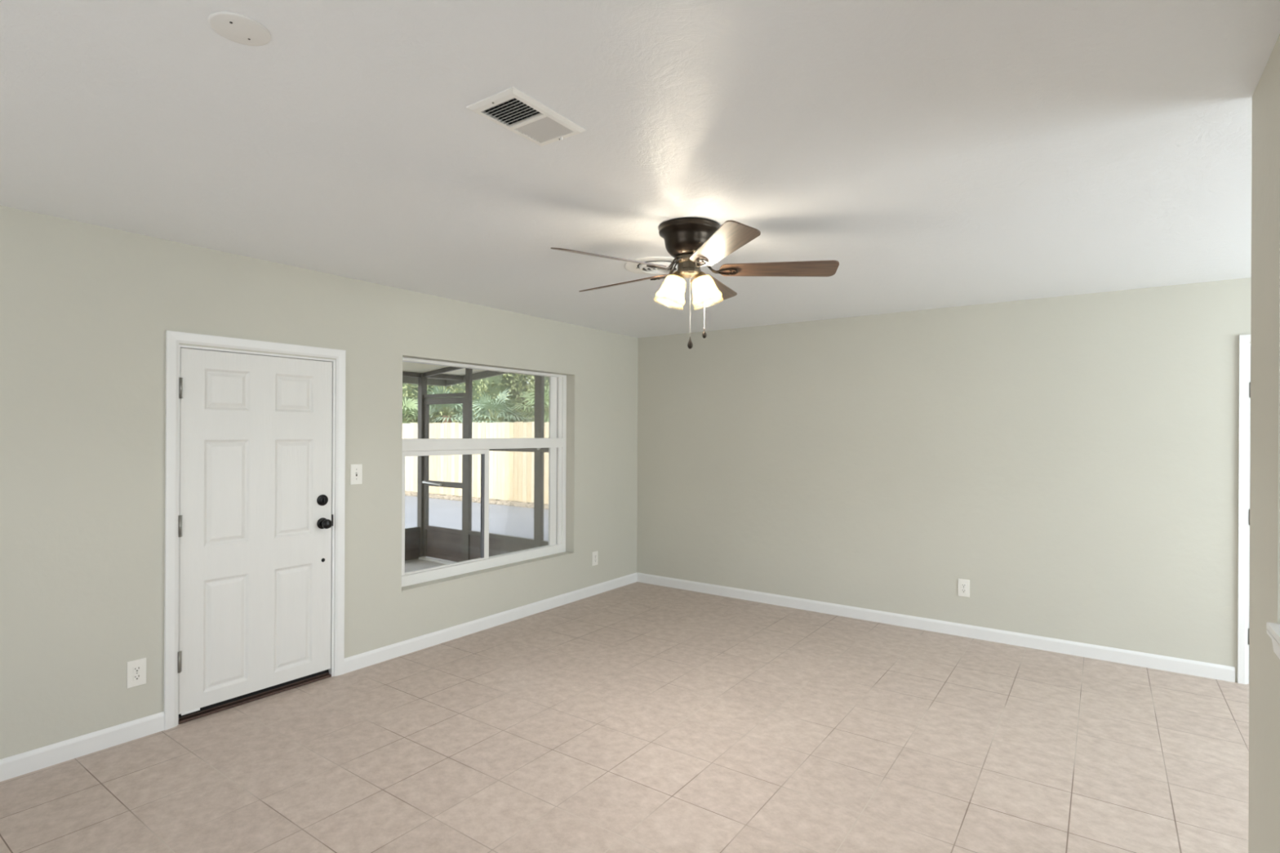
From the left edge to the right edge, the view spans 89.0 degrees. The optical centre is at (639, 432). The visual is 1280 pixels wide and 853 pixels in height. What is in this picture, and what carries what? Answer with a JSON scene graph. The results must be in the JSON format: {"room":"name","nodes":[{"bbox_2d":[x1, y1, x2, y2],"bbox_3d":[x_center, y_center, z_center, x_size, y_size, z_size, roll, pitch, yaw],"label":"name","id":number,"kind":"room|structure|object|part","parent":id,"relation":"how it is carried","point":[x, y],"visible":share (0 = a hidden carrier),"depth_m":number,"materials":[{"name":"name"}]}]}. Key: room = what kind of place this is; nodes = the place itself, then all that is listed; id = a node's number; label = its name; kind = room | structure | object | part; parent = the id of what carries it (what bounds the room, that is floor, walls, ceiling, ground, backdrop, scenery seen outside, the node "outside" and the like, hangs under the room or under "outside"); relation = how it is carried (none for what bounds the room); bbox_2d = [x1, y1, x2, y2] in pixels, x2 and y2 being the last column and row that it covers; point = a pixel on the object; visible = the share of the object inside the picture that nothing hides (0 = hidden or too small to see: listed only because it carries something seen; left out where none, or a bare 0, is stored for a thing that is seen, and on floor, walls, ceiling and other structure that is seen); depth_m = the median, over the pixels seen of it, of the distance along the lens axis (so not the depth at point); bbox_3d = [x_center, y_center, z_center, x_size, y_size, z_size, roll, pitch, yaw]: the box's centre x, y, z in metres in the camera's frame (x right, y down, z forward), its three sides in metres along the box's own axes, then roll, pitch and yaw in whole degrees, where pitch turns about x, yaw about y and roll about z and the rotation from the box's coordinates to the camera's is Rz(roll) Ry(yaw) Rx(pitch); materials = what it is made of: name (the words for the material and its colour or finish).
{"room":"empty living room","nodes":[
{"label":"empty living room","id":0,"kind":"room"},
{"bbox_2d":[0,205,638,759],"bbox_3d":[-2.312,0.260,3.498,0.200,2.440,7.600,0,0,35],"label":"wall","id":1,"kind":"structure","parent":0,"point":[86,310],"depth_m":3.20,"materials":[{"name":"paint"}]},
{"bbox_2d":[0,711,164,782],"bbox_3d":[-3.344,1.429,1.874,0.013,0.090,3.363,0,0,35],"label":"baseboard","id":2,"kind":"structure","parent":1,"relation":"attached to","point":[25,762],"depth_m":2.97,"materials":[{"name":"white paint"}]},
{"bbox_2d":[126,657,146,688],"bbox_3d":[-2.435,1.163,3.153,0.008,0.127,0.078,0,0,35],"label":"wall outlet","id":3,"kind":"object","parent":1,"relation":"attached to","point":[135,669],"visible":1,"depth_m":3.15,"materials":[{"name":"white plastic"}]},
{"bbox_2d":[133,673,141,680],"bbox_3d":[-2.433,1.183,3.151,0.002,0.027,0.033,0,0,35],"label":"receptacle","id":4,"kind":"object","parent":3,"relation":"attached to","point":[136,677],"depth_m":3.15,"materials":[{"name":"white plastic"}]},
{"bbox_2d":[133,665,141,672],"bbox_3d":[-2.433,1.144,3.151,0.002,0.027,0.033,0,0,35],"label":"receptacle","id":5,"kind":"object","parent":3,"relation":"attached to","point":[136,668],"depth_m":3.15,"materials":[{"name":"white plastic"}]},
{"bbox_2d":[164,330,346,730],"bbox_3d":[-2.151,0.487,3.667,0.268,1.987,0.937,0,0,35],"label":"door","id":6,"kind":"structure","parent":1,"relation":"in","point":[255,478],"depth_m":3.58,"materials":[{"name":"white paint"}]},
{"bbox_3d":[-1.875,0.544,3.885,0.070,0.058,0.058,0,0,35],"label":"knob","id":7,"kind":"part","parent":6,"relation":"part of","materials":[{"name":"black metal"}]},
{"bbox_2d":[350,463,362,484],"bbox_3d":[-1.770,0.261,4.072,0.017,0.127,0.078,0,0,35],"label":"light switch","id":8,"kind":"object","parent":1,"relation":"attached to","point":[356,470],"visible":1,"depth_m":4.07,"materials":[{"name":"white plastic"}]},
{"bbox_2d":[401,357,573,592],"bbox_3d":[-1.149,0.279,5.098,0.169,1.584,1.733,0,0,35],"label":"window","id":9,"kind":"structure","parent":1,"relation":"in","point":[556,444],"depth_m":5.12,"materials":[{"name":"white plastic"}]},
{"bbox_3d":[-1.420,0.555,4.773,0.026,0.853,0.797,0,0,35],"label":"sliding sash","id":10,"kind":"part","parent":9,"relation":"part of","materials":[{"name":"white plastic"}]},
{"bbox_3d":[-1.124,1.064,5.077,0.098,0.013,1.733,0,0,35],"label":"sill","id":11,"kind":"part","parent":9,"relation":"part of","materials":[{"name":"paint"}]},
{"bbox_2d":[344,572,637,673],"bbox_3d":[-0.926,1.442,5.269,0.013,0.090,3.100,0,0,35],"label":"baseboard","id":12,"kind":"structure","parent":1,"relation":"attached to","point":[369,658],"depth_m":4.83,"materials":[{"name":"white paint"}]},
{"bbox_2d":[591,551,598,565],"bbox_3d":[-0.412,1.157,5.993,0.008,0.127,0.078,0,0,35],"label":"wall outlet","id":13,"kind":"object","parent":1,"relation":"attached to","point":[595,554],"visible":1,"depth_m":5.99,"materials":[{"name":"white plastic"}]},
{"bbox_2d":[404,556,457,572],"bbox_3d":[-4.023,1.731,3.950,3.100,0.320,9.160,0,0,35],"label":"floor","id":14,"kind":"structure","parent":0,"point":[415,564],"depth_m":7.80,"materials":[{"name":"concrete"}]},
{"bbox_2d":[418,556,454,564],"bbox_3d":[-2.438,1.566,7.924,0.730,0.028,0.070,0,0,35],"label":"threshold","id":15,"kind":"object","parent":14,"relation":"on","point":[425,558],"visible":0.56,"depth_m":7.93,"materials":[{"name":"concrete"}]},
{"bbox_2d":[402,366,548,560],"bbox_3d":[-3.795,0.261,4.205,3.026,2.623,7.830,0,0,35],"label":"screen enclosure","id":16,"kind":"object","parent":14,"relation":"on","point":[499,544],"visible":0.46,"depth_m":7.68,"materials":[{"name":"brown metal"}]},
{"bbox_3d":[-5.031,1.394,5.032,0.012,0.345,7.750,0,0,35],"label":"kick panel","id":17,"kind":"part","parent":16,"relation":"part of","materials":[{"name":"brown metal"}]},
{"bbox_3d":[-5.030,1.196,5.032,0.044,0.050,7.750,0,0,35],"label":"rail","id":18,"kind":"part","parent":16,"relation":"part of","materials":[{"name":"brown metal"}]},
{"bbox_3d":[-2.747,0.416,8.215,0.080,2.325,0.080,0,0,35],"label":"post","id":19,"kind":"part","parent":16,"relation":"part of","materials":[{"name":"brown metal"}]},
{"bbox_2d":[422,396,465,562],"bbox_3d":[-2.395,0.563,7.954,0.788,1.975,0.076,0,0,35],"label":"screen door","id":20,"kind":"structure","parent":16,"relation":"attached to","point":[441,543],"depth_m":7.98,"materials":[{"name":"brown metal"}]},
{"bbox_3d":[-2.386,1.358,7.967,0.683,0.385,0.040,0,0,35],"label":"kick panel","id":21,"kind":"part","parent":20,"relation":"part of","materials":[{"name":"brown metal"}]},
{"bbox_3d":[-2.383,0.633,7.967,0.683,0.065,0.040,0,0,35],"label":"cross rail","id":22,"kind":"part","parent":20,"relation":"part of","materials":[{"name":"brown metal"}]},
{"bbox_3d":[-2.379,-0.452,7.969,0.798,0.045,0.040,0,0,35],"label":"transom rail","id":23,"kind":"part","parent":16,"relation":"part of","materials":[{"name":"brown metal"}]},
{"bbox_2d":[402,361,508,386],"bbox_3d":[-3.853,-0.874,4.367,3.314,0.473,8.820,0,0,35],"label":"porch roof","id":24,"kind":"structure","parent":16,"relation":"on","point":[457,376],"depth_m":8.37,"materials":[{"name":"metal"}]},
{"bbox_3d":[-2.031,0.377,7.718,0.067,2.410,0.050,0,0,35],"label":"post","id":25,"kind":"part","parent":16,"relation":"part of","materials":[{"name":"brown metal"}]},
{"bbox_3d":[-1.572,1.182,7.388,1.070,0.045,0.044,0,0,35],"label":"rail","id":26,"kind":"part","parent":16,"relation":"part of","materials":[{"name":"brown metal"}]},
{"bbox_3d":[-1.573,1.394,7.388,1.070,0.380,0.012,0,0,35],"label":"kick panel","id":27,"kind":"part","parent":16,"relation":"part of","materials":[{"name":"brown metal"}]},
{"bbox_3d":[-1.567,0.179,7.388,1.070,0.060,0.040,0,0,35],"label":"rail","id":28,"kind":"part","parent":16,"relation":"part of","materials":[{"name":"brown metal"}]},
{"bbox_3d":[-1.091,0.324,7.049,0.100,2.525,0.050,0,0,35],"label":"post","id":29,"kind":"part","parent":16,"relation":"part of","materials":[{"name":"brown metal"}]},
{"bbox_3d":[-0.705,1.186,6.770,0.860,0.045,0.044,0,0,35],"label":"rail","id":30,"kind":"part","parent":16,"relation":"part of","materials":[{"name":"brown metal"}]},
{"bbox_3d":[-0.700,0.183,6.770,0.860,0.060,0.040,0,0,35],"label":"rail","id":31,"kind":"part","parent":16,"relation":"part of","materials":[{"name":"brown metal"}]},
{"bbox_2d":[0,582,1248,852],"bbox_3d":[0.637,1.554,1.485,7.350,0.120,7.750,0,0,35],"label":"floor","id":32,"kind":"structure","parent":0,"point":[637,717],"depth_m":3.01,"materials":[{"name":"beige tile"}]},
{"bbox_2d":[0,0,1279,337],"bbox_3d":[0.650,-1.018,1.486,7.350,0.155,7.750,0,0,35],"label":"ceiling","id":33,"kind":"structure","parent":0,"point":[945,153],"depth_m":2.13,"materials":[{"name":"white paint"}]},
{"bbox_2d":[466,87,586,146],"bbox_3d":[-0.339,-0.941,1.974,0.194,0.020,0.312,0,0,35],"label":"ceiling vent","id":34,"kind":"object","parent":33,"relation":"in","point":[511,108],"visible":1,"depth_m":1.95,"materials":[{"name":"white metal"}]},
{"bbox_3d":[-0.246,-0.935,2.068,0.031,0.010,0.012,0,0,35],"label":"damper lever","id":35,"kind":"part","parent":34,"relation":"part of","materials":[{"name":"white metal"}]},
{"bbox_2d":[551,217,839,349],"bbox_3d":[0.203,-0.666,3.041,1.272,0.563,1.299,0,0,35],"label":"ceiling fan","id":36,"kind":"object","parent":33,"relation":"hanging from","point":[694,242],"visible":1,"depth_m":2.94,"materials":[{"name":"brown wood"}]},
{"bbox_3d":[-0.120,-0.749,2.795,0.532,0.006,0.140,0,15,-32],"label":"blade","id":37,"kind":"part","parent":36,"relation":"part of","materials":[{"name":"brown wood"}]},
{"bbox_3d":[-0.084,-0.749,3.271,0.532,0.006,0.140,0,15,40],"label":"blade","id":38,"kind":"part","parent":36,"relation":"part of","materials":[{"name":"brown wood"}]},
{"bbox_2d":[624,256,677,275],"bbox_3d":[0.110,-0.938,3.711,0.400,0.020,0.400,0,0,35],"label":"bracket","id":39,"kind":"object","parent":36,"relation":"attached to","point":[636,268],"visible":0.65,"depth_m":3.68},
{"bbox_3d":[0.136,-0.649,3.009,0.150,0.153,0.144,0,0,35],"label":"lamp shade","id":40,"kind":"part","parent":36,"relation":"part of","materials":[{"name":"white glass"}]},
{"bbox_3d":[0.231,-0.582,2.988,0.003,0.278,0.002,0,0,35],"label":"pull chain","id":41,"kind":"part","parent":36,"relation":"part of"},
{"bbox_3d":[0.314,-0.648,3.007,0.150,0.153,0.144,0,0,35],"label":"lamp shade","id":42,"kind":"part","parent":36,"relation":"part of","materials":[{"name":"white glass"}]},
{"bbox_3d":[0.380,-0.747,3.383,0.140,0.006,0.532,-16,-6,22],"label":"blade","id":43,"kind":"part","parent":36,"relation":"part of","materials":[{"name":"brown wood"}]},
{"bbox_3d":[0.321,-0.747,2.613,0.140,0.006,0.532,16,-4,-13],"label":"blade","id":44,"kind":"part","parent":36,"relation":"part of","materials":[{"name":"wood"}]},
{"bbox_3d":[0.630,-0.746,2.977,0.532,0.006,0.140,0,-15,4],"label":"blade","id":45,"kind":"part","parent":36,"relation":"part of","materials":[{"name":"brown wood"}]},
{"bbox_2d":[636,277,1251,682],"bbox_3d":[2.848,0.286,4.581,7.350,2.440,0.150,0,0,35],"label":"wall","id":46,"kind":"structure","parent":0,"point":[1072,460],"depth_m":4.77,"materials":[{"name":"paint"}]},
{"bbox_2d":[636,572,1235,682],"bbox_3d":[1.787,1.456,5.232,4.449,0.090,0.013,0,0,35],"label":"baseboard","id":47,"kind":"structure","parent":46,"relation":"attached to","point":[1220,672],"depth_m":4.76,"materials":[{"name":"white paint"}]},
{"bbox_2d":[957,578,969,597],"bbox_3d":[2.389,1.147,4.807,0.078,0.127,0.008,0,0,35],"label":"wall outlet","id":48,"kind":"object","parent":46,"relation":"attached to","point":[963,587],"visible":1,"depth_m":4.80,"materials":[{"name":"white plastic"}]},
{"bbox_2d":[960,588,966,592],"bbox_3d":[2.387,1.166,4.805,0.033,0.027,0.002,0,0,35],"label":"receptacle","id":49,"kind":"object","parent":48,"relation":"attached to","point":[962,590],"depth_m":4.80,"materials":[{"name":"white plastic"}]},
{"bbox_2d":[1237,334,1250,684],"bbox_3d":[4.011,0.463,3.712,0.906,2.097,0.211,0,0,35],"label":"door","id":50,"kind":"structure","parent":46,"relation":"in","point":[1244,383],"depth_m":3.92,"materials":[{"name":"white paint"}]},
{"bbox_2d":[1248,34,1279,852],"bbox_3d":[0.433,0.273,-0.070,0.120,2.440,4.572,0,0,35],"label":"wall","id":51,"kind":"structure","parent":0,"point":[1264,811],"depth_m":1.66,"materials":[{"name":"paint"}]},
{"bbox_2d":[1266,622,1279,658],"bbox_3d":[1.028,0.483,0.766,0.160,0.076,1.786,0,0,35],"label":"window sill","id":52,"kind":"structure","parent":51,"relation":"attached to","point":[1273,628],"depth_m":1.49,"materials":[{"name":"white paint"}]},
{"label":"outside","id":53,"kind":"structure","parent":0,"visible":0},
{"bbox_2d":[404,495,548,541],"bbox_3d":[-4.348,1.741,12.543,38.000,0.300,4.460,0,0,35],"label":"driveway","id":54,"kind":"structure","parent":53,"point":[513,521],"depth_m":12.30,"materials":[{"name":"concrete"}]},
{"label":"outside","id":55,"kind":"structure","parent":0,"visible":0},
{"bbox_2d":[411,491,546,504],"bbox_3d":[9.342,1.855,36.935,100.000,0.220,59.600,0,0,35],"label":"ground","id":56,"kind":"structure","parent":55,"point":[411,491],"depth_m":16.21,"materials":[{"name":"grey concrete"}]},
{"bbox_2d":[402,395,433,423],"bbox_3d":[-7.127,0.252,19.928,2.247,2.826,2.263,0,0,35],"label":"fan palm","id":57,"kind":"object","parent":56,"relation":"on","point":[406,410],"visible":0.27,"depth_m":19.94,"materials":[{"name":"green plant"}]},
{"bbox_2d":[402,383,451,423],"bbox_3d":[-8.596,-1.703,24.810,4.037,6.803,2.903,0,0,35],"label":"shrub","id":58,"kind":"object","parent":56,"relation":"on","point":[410,391],"visible":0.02,"depth_m":23.53,"materials":[{"name":"green plant"}]},
{"bbox_2d":[414,385,480,422],"bbox_3d":[-5.433,0.120,18.823,2.015,3.106,2.100,0,0,35],"label":"fan palm","id":59,"kind":"object","parent":56,"relation":"on","point":[447,418],"visible":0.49,"depth_m":18.64,"materials":[{"name":"green plant"}]},
{"bbox_2d":[402,422,549,503],"bbox_3d":[-3.630,0.777,15.635,21.465,2.057,0.149,0,0,35],"label":"wooden fence","id":60,"kind":"object","parent":56,"relation":"on","point":[511,473],"visible":0.18,"depth_m":15.46,"materials":[{"name":"brown wood"}]},
{"bbox_3d":[-5.575,0.653,16.966,2.380,1.825,0.059,0,0,35],"label":"picket panel","id":61,"kind":"part","parent":60,"relation":"part of","materials":[{"name":"brown wood"}]},
{"bbox_3d":[-3.637,0.662,15.586,2.380,1.826,0.059,0,0,35],"label":"picket panel","id":62,"kind":"part","parent":60,"relation":"part of","materials":[{"name":"brown wood"}]},
{"bbox_3d":[-1.698,0.672,14.205,2.380,1.826,0.058,0,0,35],"label":"picket panel","id":63,"kind":"part","parent":60,"relation":"part of","materials":[{"name":"brown wood"}]},
{"bbox_2d":[404,490,548,509],"bbox_3d":[-2.884,1.633,14.599,38.000,0.133,0.690,0,0,35],"label":"gravel bed","id":64,"kind":"object","parent":56,"relation":"on","point":[476,500],"visible":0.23,"depth_m":15.10,"materials":[{"name":"gravel"}]},
{"bbox_2d":[438,373,534,422],"bbox_3d":[-5.181,-1.680,22.375,4.110,6.775,2.851,0,0,35],"label":"shrub","id":65,"kind":"object","parent":56,"relation":"on","point":[515,383],"visible":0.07,"depth_m":21.22,"materials":[{"name":"green plant"}]},
{"bbox_2d":[453,387,530,422],"bbox_3d":[-3.876,0.212,17.570,2.202,2.937,2.306,0,0,35],"label":"fan palm","id":66,"kind":"object","parent":56,"relation":"on","point":[491,406],"visible":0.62,"depth_m":17.45,"materials":[{"name":"green plant"}]},
{"bbox_2d":[504,384,549,422],"bbox_3d":[-2.354,0.179,16.358,2.190,3.018,2.102,0,0,-9],"label":"fan palm","id":67,"kind":"object","parent":56,"relation":"on","point":[547,396],"visible":0.32,"depth_m":16.38,"materials":[{"name":"green plant"}]},
{"bbox_2d":[524,374,549,422],"bbox_3d":[-1.758,-1.623,19.923,4.093,6.868,2.856,0,0,35],"label":"shrub","id":68,"kind":"object","parent":56,"relation":"on","point":[546,379],"visible":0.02,"depth_m":19.78,"materials":[{"name":"green plant"}]},
{"bbox_3d":[-1.795,-1.484,19.954,3.258,6.589,2.211,0,0,35],"label":"crown","id":69,"kind":"part","parent":68,"relation":"part of","materials":[{"name":"green plant"}]}
]}

